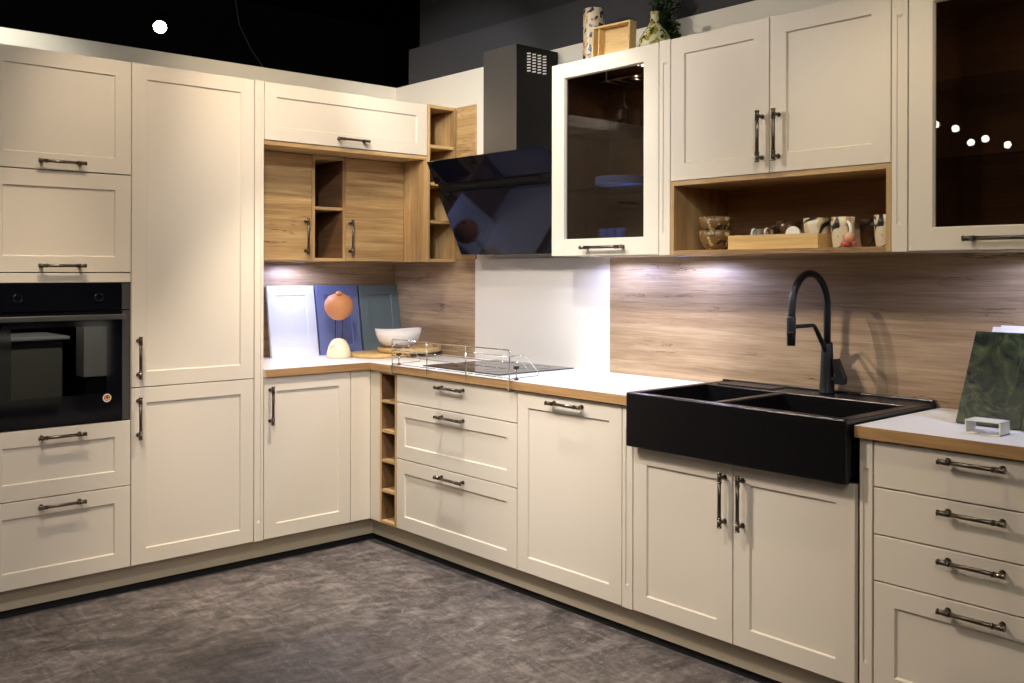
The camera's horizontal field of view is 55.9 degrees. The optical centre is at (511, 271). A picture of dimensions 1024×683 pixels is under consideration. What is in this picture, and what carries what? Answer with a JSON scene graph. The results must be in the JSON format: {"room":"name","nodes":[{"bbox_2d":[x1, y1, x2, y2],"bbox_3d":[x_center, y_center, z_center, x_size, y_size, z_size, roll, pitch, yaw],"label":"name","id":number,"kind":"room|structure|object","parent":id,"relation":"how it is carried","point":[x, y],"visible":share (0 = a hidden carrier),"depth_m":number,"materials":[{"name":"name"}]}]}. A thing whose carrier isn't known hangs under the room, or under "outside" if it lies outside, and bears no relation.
{"room":"store","nodes":[
{"label":"store","id":0,"kind":"room"},
{"bbox_2d":[152,13,168,33],"bbox_3d":[-2.376,-1.675,6.523,0.104,0.163,0.197,0,0,-19],"label":"ceiling spotlight","id":1,"kind":"object","parent":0,"point":[160,24],"visible":1,"depth_m":6.46,"materials":[{"name":"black plastic"}]},
{"bbox_2d":[0,0,383,85],"bbox_3d":[-6.105,-0.678,7.071,12.500,4.268,0.100,0,0,-42],"label":"wall","id":2,"kind":"structure","parent":0,"point":[285,39],"depth_m":9.81,"materials":[{"name":"black paint"}]},
{"bbox_2d":[0,27,395,262],"bbox_3d":[-2.186,0.154,4.844,3.800,2.620,0.100,0,0,-42],"label":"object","id":3,"kind":"structure","parent":0,"point":[9,36],"depth_m":5.15,"materials":[{"name":"beige paint"}]},
{"bbox_2d":[263,262,394,356],"bbox_3d":[-1.190,0.217,5.654,1.212,0.542,0.011,0,0,-42],"label":"panel","id":4,"kind":"object","parent":3,"relation":"attached to","point":[313,274],"visible":0.21,"depth_m":5.70,"materials":[{"name":"brown wood"}]},
{"bbox_2d":[264,82,426,162],"bbox_3d":[-1.039,-0.787,5.327,1.004,0.313,0.645,0,0,-42],"label":"upper cabinet","id":5,"kind":"object","parent":3,"relation":"attached to","point":[299,120],"visible":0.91,"depth_m":5.10,"materials":[{"name":"beige wood"}]},
{"bbox_2d":[264,150,429,261],"bbox_3d":[-1.043,-0.341,5.330,1.004,0.574,0.612,0,0,-42],"label":"upper cabinet","id":6,"kind":"object","parent":3,"relation":"attached to","point":[318,208],"visible":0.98,"depth_m":5.39,"materials":[{"name":"brown wood"}]},
{"bbox_2d":[292,258,342,261],"bbox_3d":[-1.117,-0.063,5.393,0.174,0.018,0.360,0,0,-42],"label":"shelf","id":7,"kind":"object","parent":6,"relation":"attached to","point":[312,259],"depth_m":5.29,"materials":[{"name":"brown wood"}]},
{"bbox_2d":[315,206,341,212],"bbox_3d":[-1.117,-0.342,5.395,0.174,0.016,0.356,0,0,-42],"label":"shelf","id":8,"kind":"object","parent":6,"relation":"attached to","point":[318,209],"depth_m":5.31,"materials":[{"name":"brown wood"}]},
{"bbox_2d":[315,155,342,164],"bbox_3d":[-1.116,-0.619,5.393,0.174,0.018,0.360,0,0,-42],"label":"shelf","id":9,"kind":"object","parent":6,"relation":"attached to","point":[319,159],"depth_m":5.31,"materials":[{"name":"brown wood"}]},
{"bbox_2d":[248,0,419,27],"bbox_3d":[-0.817,-2.852,1.131,12.500,0.100,16.000,0,0,-42],"label":"ceiling","id":10,"kind":"structure","parent":0,"point":[378,13],"depth_m":10.33,"materials":[{"name":"black paint"}]},
{"bbox_2d":[235,0,262,66],"bbox_3d":[-1.811,-2.062,6.940,0.505,1.483,0.008,0,0,-42],"label":"cable","id":11,"kind":"object","parent":10,"relation":"hanging from","point":[235,0],"visible":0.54,"depth_m":6.85,"materials":[{"name":"grey plastic"}]},
{"bbox_2d":[0,538,758,682],"bbox_3d":[-0.826,1.516,1.131,12.500,0.100,16.000,0,0,-42],"label":"floor","id":12,"kind":"structure","parent":0,"point":[373,610],"depth_m":3.90,"materials":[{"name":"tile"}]},
{"bbox_2d":[0,43,130,591],"bbox_3d":[-2.120,0.193,4.352,0.600,2.277,0.623,0,0,-42],"label":"oven tower","id":13,"kind":"object","parent":12,"relation":"on","point":[65,118],"visible":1,"depth_m":4.16,"materials":[{"name":"beige wood"}]},
{"bbox_2d":[0,283,129,431],"bbox_3d":[-2.113,0.359,4.341,0.588,0.610,0.590,0,0,-42],"label":"oven","id":14,"kind":"object","parent":13,"relation":"in","point":[64,348],"visible":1,"depth_m":4.15,"materials":[{"name":"black glass"}]},
{"bbox_2d":[0,518,373,618],"bbox_3d":[-1.490,1.399,4.656,1.948,0.132,0.050,0,0,-42],"label":"plinth","id":15,"kind":"object","parent":12,"relation":"on","point":[30,599],"visible":0.83,"depth_m":4.54,"materials":[{"name":"beige wood"}]},
{"bbox_2d":[129,62,253,565],"bbox_3d":[-1.669,0.194,4.748,0.600,2.277,0.615,0,0,-42],"label":"tall cabinet","id":16,"kind":"object","parent":12,"relation":"on","point":[191,296],"visible":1,"depth_m":4.54,"materials":[{"name":"beige wood"}]},
{"bbox_2d":[252,80,263,541],"bbox_3d":[-1.439,0.195,4.980,0.048,2.277,0.570,0,0,-42],"label":"filler panel","id":17,"kind":"object","parent":16,"relation":"attached to","point":[258,84],"visible":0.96,"depth_m":4.77,"materials":[{"name":"beige paint"}]},
{"bbox_2d":[263,369,379,539],"bbox_3d":[-1.151,0.931,5.180,0.646,0.806,0.660,0,0,-42],"label":"base cabinet","id":18,"kind":"object","parent":12,"relation":"on","point":[321,431],"visible":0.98,"depth_m":5.00,"materials":[{"name":"beige wood"}]},
{"bbox_2d":[380,371,397,527],"bbox_3d":[-0.466,0.932,5.242,0.500,0.805,0.153,0,0,-42],"label":"shelf","id":19,"kind":"object","parent":12,"relation":"on","point":[388,382],"visible":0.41,"depth_m":5.14,"materials":[{"name":"brown wood"}]},
{"bbox_2d":[397,374,519,568],"bbox_3d":[-0.099,0.933,4.836,0.595,0.806,0.937,0,0,-42],"label":"base cabinet","id":20,"kind":"object","parent":12,"relation":"on","point":[457,442],"visible":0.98,"depth_m":4.63,"materials":[{"name":"beige wood"}]},
{"bbox_2d":[263,339,705,404],"bbox_3d":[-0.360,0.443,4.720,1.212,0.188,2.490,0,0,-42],"label":"countertop","id":21,"kind":"structure","parent":20,"relation":"on","point":[608,387],"depth_m":4.57,"materials":[{"name":"white laminate"}]},
{"bbox_2d":[265,286,318,357],"bbox_3d":[-1.257,0.287,5.522,0.299,0.406,0.087,0,0,-42],"label":"sample","id":22,"kind":"object","parent":21,"relation":"on","point":[291,314],"visible":1,"depth_m":5.51,"materials":[{"name":"white"}]},
{"bbox_2d":[314,285,361,354],"bbox_3d":[-1.029,0.287,5.724,0.282,0.406,0.087,0,0,-42],"label":"sample","id":23,"kind":"object","parent":21,"relation":"on","point":[325,324],"visible":0.74,"depth_m":5.71,"materials":[{"name":"blue"}]},
{"bbox_2d":[324,291,353,358],"bbox_3d":[-0.979,0.299,5.452,0.164,0.378,0.164,0,0,-42],"label":"sculpture","id":24,"kind":"object","parent":21,"relation":"on","point":[338,306],"visible":1,"depth_m":5.40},
{"bbox_2d":[357,285,400,349],"bbox_3d":[-0.807,0.288,5.921,0.280,0.406,0.087,0,0,-42],"label":"sample","id":25,"kind":"object","parent":21,"relation":"on","point":[378,304],"visible":0.68,"depth_m":5.91,"materials":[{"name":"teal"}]},
{"bbox_2d":[351,350,413,358],"bbox_3d":[-0.749,0.477,5.568,0.378,0.021,0.352,0,0,-42],"label":"serving board","id":26,"kind":"object","parent":21,"relation":"on","point":[370,354],"visible":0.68,"depth_m":5.43,"materials":[{"name":"brown wood"}]},
{"bbox_2d":[377,344,440,353],"bbox_3d":[-0.597,0.451,5.623,0.384,0.030,0.346,0,0,-42],"label":"round tray","id":27,"kind":"object","parent":26,"relation":"on","point":[382,349],"visible":0.8,"depth_m":5.50,"materials":[{"name":"brown wood"}]},
{"bbox_2d":[375,327,421,348],"bbox_3d":[-0.656,0.392,5.569,0.268,0.128,0.268,0,0,-42],"label":"bowl","id":28,"kind":"object","parent":27,"relation":"on","point":[385,336],"visible":0.79,"depth_m":5.48,"materials":[{"name":"white ceramic"}]},
{"bbox_2d":[423,359,573,375],"bbox_3d":[-0.074,0.486,4.910,0.500,0.007,0.600,0,0,-42],"label":"induction hob","id":29,"kind":"object","parent":21,"relation":"in","point":[522,369],"visible":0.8,"depth_m":4.85,"materials":[{"name":"black glass"}]},
{"bbox_2d":[626,379,935,484],"bbox_3d":[0.991,0.575,3.630,0.638,0.217,0.930,0,0,-42],"label":"sink","id":30,"kind":"object","parent":21,"relation":"in","point":[798,431],"visible":0.94,"depth_m":3.47,"materials":[{"name":"black stone"}]},
{"bbox_2d":[786,270,846,393],"bbox_3d":[1.149,0.234,3.650,0.304,0.480,0.108,0,0,-42],"label":"tap","id":31,"kind":"object","parent":30,"relation":"on","point":[829,366],"visible":1,"depth_m":3.71,"materials":[{"name":"black metal"}]},
{"bbox_2d":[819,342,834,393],"bbox_3d":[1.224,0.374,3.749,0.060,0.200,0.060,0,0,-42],"label":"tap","id":32,"kind":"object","parent":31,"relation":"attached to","point":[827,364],"depth_m":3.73,"materials":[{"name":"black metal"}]},
{"bbox_2d":[517,391,622,605],"bbox_3d":[0.421,0.934,4.252,0.595,0.806,0.626,0,0,-42],"label":"base cabinet","id":33,"kind":"object","parent":12,"relation":"on","point":[569,514],"visible":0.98,"depth_m":4.07,"materials":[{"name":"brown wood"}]},
{"bbox_2d":[373,520,842,682],"bbox_3d":[0.432,1.403,3.967,0.050,0.132,3.566,0,0,-42],"label":"plinth","id":34,"kind":"object","parent":12,"relation":"on","point":[752,665],"visible":0.83,"depth_m":3.96,"materials":[{"name":"beige wood"}]},
{"bbox_2d":[633,447,859,682],"bbox_3d":[0.979,0.934,3.615,0.583,0.808,0.955,0,0,-42],"label":"base cabinet","id":35,"kind":"object","parent":12,"relation":"on","point":[766,563],"visible":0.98,"depth_m":3.40,"materials":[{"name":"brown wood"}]},
{"bbox_2d":[622,405,633,609],"bbox_3d":[0.644,0.935,3.994,0.500,0.804,0.053,0,0,-42],"label":"pilaster","id":36,"kind":"object","parent":35,"relation":"attached to","point":[627,451],"visible":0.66,"depth_m":3.83,"materials":[{"name":"beige paint"}]},
{"bbox_2d":[859,438,876,682],"bbox_3d":[1.314,0.937,3.241,0.500,0.804,0.042,0,0,-42],"label":"pilaster","id":37,"kind":"object","parent":35,"relation":"attached to","point":[866,635],"visible":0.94,"depth_m":3.08,"materials":[{"name":"beige paint"}]},
{"bbox_2d":[874,440,1023,682],"bbox_3d":[1.543,0.936,2.990,0.595,0.806,0.630,0,0,-42],"label":"base cabinet","id":38,"kind":"object","parent":12,"relation":"on","point":[949,525],"visible":0.99,"depth_m":2.88,"materials":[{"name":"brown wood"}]},
{"bbox_2d":[854,408,1023,460],"bbox_3d":[1.555,0.512,3.022,0.608,0.038,0.704,0,0,-42],"label":"countertop","id":39,"kind":"structure","parent":38,"relation":"on","point":[937,428],"depth_m":2.96,"materials":[{"name":"white laminate"}]},
{"bbox_2d":[965,417,1009,436],"bbox_3d":[1.442,0.471,2.927,0.072,0.042,0.104,0,0,-42],"label":"holder","id":40,"kind":"object","parent":39,"relation":"on","point":[970,423],"visible":1,"depth_m":2.91,"materials":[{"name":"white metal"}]},
{"bbox_2d":[956,331,1023,430],"bbox_3d":[1.561,0.346,3.102,0.165,0.292,0.196,0,0,-42],"label":"decorative board","id":41,"kind":"object","parent":39,"relation":"on","point":[993,388],"visible":1,"depth_m":3.10,"materials":[{"name":"green stone"}]},
{"bbox_2d":[992,327,1023,332],"bbox_3d":[1.653,0.340,3.107,0.153,0.305,0.260,0,0,-42],"label":"sample","id":42,"kind":"object","parent":39,"relation":"on","point":[995,329],"visible":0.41,"depth_m":3.21,"materials":[{"name":"white metal"}]},
{"bbox_2d":[1001,325,1023,327],"bbox_3d":[1.679,0.337,3.103,0.153,0.310,0.260,0,0,-42],"label":"sample","id":43,"kind":"object","parent":39,"relation":"on","point":[1001,325],"visible":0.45,"depth_m":3.21,"materials":[{"name":"white metal"}]},
{"bbox_2d":[1020,413,1023,430],"bbox_3d":[1.692,0.346,2.944,0.163,0.292,0.206,0,0,-42],"label":"sample","id":44,"kind":"object","parent":39,"relation":"on","point":[1022,423],"visible":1,"depth_m":2.97,"materials":[{"name":"green stone"}]},
{"bbox_2d":[384,16,419,87],"bbox_3d":[3.844,-0.658,5.215,0.100,4.268,15.900,0,0,-42],"label":"wall","id":45,"kind":"structure","parent":0,"point":[399,38],"depth_m":10.89,"materials":[{"name":"black paint"}]},
{"bbox_2d":[396,0,938,407],"bbox_3d":[1.009,0.161,4.187,0.100,2.618,5.330,0,0,-42],"label":"wall","id":46,"kind":"structure","parent":0,"point":[466,88],"depth_m":5.17,"materials":[{"name":"beige paint"}]},
{"bbox_2d":[395,262,474,357],"bbox_3d":[-0.471,0.218,5.766,0.011,0.542,0.801,0,0,-42],"label":"panel","id":47,"kind":"object","parent":46,"relation":"attached to","point":[438,298],"visible":0.79,"depth_m":5.71,"materials":[{"name":"brown wood"}]},
{"bbox_2d":[417,104,455,261],"bbox_3d":[-0.513,-0.498,5.649,0.207,0.891,0.340,0,0,-42],"label":"shelf","id":48,"kind":"object","parent":46,"relation":"attached to","point":[441,121],"visible":0.47,"depth_m":5.64,"materials":[{"name":"brown wood"}]},
{"bbox_2d":[456,104,476,261],"bbox_3d":[-0.260,-0.499,5.530,0.011,0.892,0.171,0,0,-42],"label":"wall panel","id":49,"kind":"object","parent":46,"relation":"attached to","point":[466,115],"visible":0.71,"depth_m":5.52,"materials":[{"name":"brown wood"}]},
{"bbox_2d":[427,43,557,254],"bbox_3d":[-0.002,-0.609,4.938,0.389,1.036,0.928,0,0,-42],"label":"hood","id":50,"kind":"object","parent":46,"relation":"attached to","point":[496,201],"visible":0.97,"depth_m":4.87,"materials":[{"name":"black glass"}]},
{"bbox_2d":[420,0,578,46],"bbox_3d":[1.148,-1.936,4.126,0.100,1.124,5.060,0,0,-42],"label":"trim","id":51,"kind":"structure","parent":46,"relation":"attached to","point":[440,20],"depth_m":5.63,"materials":[{"name":"grey paint"}]},
{"bbox_2d":[475,258,609,371],"bbox_3d":[0.138,0.211,5.082,0.011,0.558,1.030,0,0,-42],"label":"panel","id":52,"kind":"object","parent":46,"relation":"attached to","point":[547,311],"visible":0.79,"depth_m":5.03,"materials":[{"name":"beige glass"}]},
{"bbox_2d":[409,0,754,84],"bbox_3d":[1.089,-1.261,4.115,0.080,0.224,5.120,0,0,-42],"label":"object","id":53,"kind":"structure","parent":46,"relation":"on","point":[560,26],"depth_m":5.14,"materials":[{"name":"grey paint"}]},
{"bbox_2d":[552,42,678,256],"bbox_3d":[0.520,-0.509,4.343,0.421,0.884,0.638,0,0,-42],"label":"upper cabinet","id":54,"kind":"object","parent":46,"relation":"attached to","point":[588,143],"visible":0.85,"depth_m":4.52,"materials":[{"name":"beige wood"}]},
{"bbox_2d":[583,7,604,58],"bbox_3d":[0.389,-1.098,4.586,0.104,0.292,0.104,0,0,-42],"label":"vase","id":55,"kind":"object","parent":54,"relation":"on","point":[592,16],"visible":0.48,"depth_m":4.54,"materials":[{"name":"multicoloured ceramic"}]},
{"bbox_2d":[599,229,606,237],"bbox_3d":[0.413,-0.138,4.331,0.047,0.105,0.047,0,0,-42],"label":"tumbler","id":56,"kind":"object","parent":54,"relation":"in","point":[602,232],"visible":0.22,"depth_m":4.31,"materials":[{"name":"blue glass"}]},
{"bbox_2d":[567,184,643,195],"bbox_3d":[0.549,-0.371,4.369,0.314,0.006,0.604,0,0,-42],"label":"glass shelf","id":57,"kind":"object","parent":54,"relation":"attached to","point":[636,189],"depth_m":4.47,"materials":[{"name":"clear glass"}]},
{"bbox_2d":[568,133,643,142],"bbox_3d":[0.550,-0.626,4.369,0.314,0.006,0.604,0,0,-42],"label":"glass shelf","id":58,"kind":"object","parent":54,"relation":"attached to","point":[572,137],"depth_m":4.53,"materials":[{"name":"clear glass"}]},
{"bbox_2d":[607,228,615,237],"bbox_3d":[0.446,-0.138,4.294,0.047,0.105,0.047,0,0,-42],"label":"tumbler","id":59,"kind":"object","parent":54,"relation":"in","point":[610,231],"visible":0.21,"depth_m":4.27,"materials":[{"name":"blue glass"}]},
{"bbox_2d":[591,20,636,56],"bbox_3d":[0.462,-1.038,4.388,0.216,0.172,0.055,0,0,43],"label":"wooden box","id":60,"kind":"object","parent":54,"relation":"on","point":[618,36],"visible":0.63,"depth_m":4.40,"materials":[{"name":"brown wood"}]},
{"bbox_2d":[595,182,643,186],"bbox_3d":[0.492,-0.384,4.348,0.240,0.018,0.240,0,0,-42],"label":"plate","id":61,"kind":"object","parent":54,"relation":"on","point":[603,184],"visible":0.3,"depth_m":4.26,"materials":[{"name":"blue"}]},
{"bbox_2d":[595,179,643,182],"bbox_3d":[0.492,-0.394,4.348,0.240,0.018,0.240,0,0,-42],"label":"plate","id":62,"kind":"object","parent":61,"relation":"on","point":[613,180],"visible":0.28,"depth_m":4.25,"materials":[{"name":"blue"}]},
{"bbox_2d":[595,177,643,180],"bbox_3d":[0.492,-0.404,4.348,0.240,0.018,0.240,0,0,-42],"label":"plate","id":63,"kind":"object","parent":62,"relation":"on","point":[608,178],"visible":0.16,"depth_m":4.25,"materials":[{"name":"blue"}]},
{"bbox_2d":[595,175,643,178],"bbox_3d":[0.492,-0.414,4.348,0.240,0.018,0.240,0,0,-42],"label":"plate","id":64,"kind":"object","parent":63,"relation":"on","point":[604,176],"visible":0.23,"depth_m":4.25,"materials":[{"name":"blue"}]},
{"bbox_2d":[615,228,625,237],"bbox_3d":[0.479,-0.138,4.257,0.047,0.105,0.047,0,0,-42],"label":"tumbler","id":65,"kind":"object","parent":54,"relation":"in","point":[619,232],"visible":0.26,"depth_m":4.24,"materials":[{"name":"blue glass"}]},
{"bbox_2d":[599,65,643,89],"bbox_3d":[0.588,-0.887,4.325,0.270,0.085,0.300,0,0,-42],"label":"stemware rack","id":66,"kind":"object","parent":54,"relation":"attached to","point":[639,74],"visible":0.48,"depth_m":4.32,"materials":[{"name":"brown metal"}]},
{"bbox_2d":[638,11,669,46],"bbox_3d":[0.621,-1.039,4.197,0.150,0.176,0.150,0,0,-42],"label":"bottle vase","id":67,"kind":"object","parent":54,"relation":"on","point":[655,32],"visible":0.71,"depth_m":4.15,"materials":[{"name":"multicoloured ceramic"}]},
{"bbox_2d":[648,0,685,38],"bbox_3d":[0.689,-1.220,4.346,0.237,0.537,0.284,0,0,-42],"label":"potted plant","id":68,"kind":"object","parent":54,"relation":"on","point":[665,10],"visible":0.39,"depth_m":4.32,"materials":[{"name":"green plant"}]},
{"bbox_2d":[671,0,891,181],"bbox_3d":[1.086,-0.658,3.707,0.421,0.583,0.943,0,0,-42],"label":"upper cabinet","id":69,"kind":"object","parent":46,"relation":"attached to","point":[810,88],"visible":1,"depth_m":3.55,"materials":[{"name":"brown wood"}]},
{"bbox_2d":[659,39,697,255],"bbox_3d":[0.758,-0.508,4.087,0.350,0.884,0.056,0,0,-42],"label":"pilaster","id":70,"kind":"object","parent":69,"relation":"attached to","point":[665,45],"visible":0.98,"depth_m":3.97,"materials":[{"name":"beige paint"}]},
{"bbox_2d":[892,0,937,252],"bbox_3d":[1.424,-0.507,3.338,0.350,0.884,0.054,0,0,-42],"label":"filler panel","id":71,"kind":"object","parent":69,"relation":"attached to","point":[900,8],"visible":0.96,"depth_m":3.22,"materials":[{"name":"beige paint"}]},
{"bbox_2d":[670,163,923,255],"bbox_3d":[1.102,-0.215,3.721,0.377,0.299,0.943,0,0,-42],"label":"wall shelf","id":72,"kind":"object","parent":46,"relation":"attached to","point":[757,201],"visible":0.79,"depth_m":3.87,"materials":[{"name":"brown wood"}]},
{"bbox_2d":[699,230,734,249],"bbox_3d":[0.831,-0.125,3.914,0.140,0.080,0.140,0,0,-42],"label":"bowl","id":73,"kind":"object","parent":72,"relation":"on","point":[710,239],"visible":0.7,"depth_m":3.86,"materials":[{"name":"brown ceramic"}]},
{"bbox_2d":[699,216,734,229],"bbox_3d":[0.831,-0.183,3.914,0.140,0.072,0.140,0,0,-42],"label":"bowl","id":74,"kind":"object","parent":73,"relation":"on","point":[711,222],"visible":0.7,"depth_m":3.86,"materials":[{"name":"brown ceramic"}]},
{"bbox_2d":[728,233,832,248],"bbox_3d":[1.033,-0.111,3.679,0.160,0.054,0.390,0,0,-42],"label":"box","id":75,"kind":"object","parent":72,"relation":"on","point":[801,240],"visible":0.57,"depth_m":3.60,"materials":[{"name":"beige wood"}]},
{"bbox_2d":[751,228,763,234],"bbox_3d":[0.950,-0.130,3.749,0.066,0.074,0.052,0,0,-10],"label":"egg cup","id":76,"kind":"object","parent":75,"relation":"in","point":[754,231],"visible":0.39,"depth_m":3.73,"materials":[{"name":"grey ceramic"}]},
{"bbox_2d":[764,228,777,234],"bbox_3d":[0.985,-0.130,3.694,0.066,0.074,0.052,0,0,-10],"label":"egg cup","id":77,"kind":"object","parent":75,"relation":"in","point":[767,231],"visible":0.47,"depth_m":3.67,"materials":[{"name":"white ceramic"}]},
{"bbox_2d":[771,221,800,233],"bbox_3d":[1.057,-0.143,3.720,0.091,0.100,0.112,0,0,-42],"label":"mug","id":78,"kind":"object","parent":75,"relation":"in","point":[782,226],"visible":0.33,"depth_m":3.68,"materials":[{"name":"brown ceramic"}]},
{"bbox_2d":[785,226,800,233],"bbox_3d":[1.049,-0.138,3.599,0.010,0.060,0.060,0,0,-42],"label":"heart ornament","id":79,"kind":"object","parent":75,"relation":"in","point":[793,229],"visible":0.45,"depth_m":3.59,"materials":[{"name":"white ceramic"}]},
{"bbox_2d":[803,218,829,232],"bbox_3d":[1.125,-0.145,3.598,0.093,0.104,0.114,0,0,-42],"label":"mug","id":80,"kind":"object","parent":75,"relation":"in","point":[811,225],"visible":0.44,"depth_m":3.55,"materials":[{"name":"beige ceramic"}]},
{"bbox_2d":[831,216,854,247],"bbox_3d":[1.191,-0.139,3.453,0.088,0.110,0.100,0,0,-42],"label":"mug","id":81,"kind":"object","parent":72,"relation":"on","point":[840,226],"visible":0.67,"depth_m":3.43,"materials":[{"name":"white ceramic"}]},
{"bbox_2d":[841,232,855,246],"bbox_3d":[1.185,-0.112,3.400,0.047,0.053,0.044,0,0,4],"label":"figurine","id":82,"kind":"object","parent":72,"relation":"on","point":[849,238],"visible":0.99,"depth_m":3.39,"materials":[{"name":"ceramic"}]},
{"bbox_2d":[860,219,875,246],"bbox_3d":[1.291,-0.136,3.495,0.081,0.104,0.103,0,0,-42],"label":"mug","id":83,"kind":"object","parent":72,"relation":"on","point":[867,237],"visible":0.66,"depth_m":3.46,"materials":[{"name":"brown ceramic"}]},
{"bbox_2d":[874,214,885,246],"bbox_3d":[1.303,-0.139,3.336,0.112,0.110,0.085,0,0,-42],"label":"mug","id":84,"kind":"object","parent":72,"relation":"on","point":[879,220],"visible":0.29,"depth_m":3.30,"materials":[{"name":"beige ceramic"}]},
{"bbox_2d":[610,252,1023,409],"bbox_3d":[1.543,0.214,3.502,0.011,0.558,3.198,0,0,-42],"label":"panel","id":85,"kind":"object","parent":46,"relation":"attached to","point":[903,325],"visible":0.78,"depth_m":3.87,"materials":[{"name":"brown wood"}]},
{"bbox_2d":[908,0,1023,252],"bbox_3d":[1.646,-0.507,3.077,0.421,0.884,0.625,0,0,-42],"label":"upper cabinet","id":86,"kind":"object","parent":46,"relation":"attached to","point":[966,57],"visible":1,"depth_m":3.32,"materials":[{"name":"beige wood"}]},
{"bbox_2d":[936,151,1023,167],"bbox_3d":[1.676,-0.369,3.103,0.314,0.006,0.591,0,0,-42],"label":"glass shelf","id":87,"kind":"object","parent":86,"relation":"attached to","point":[1015,159],"depth_m":3.22,"materials":[{"name":"clear glass"}]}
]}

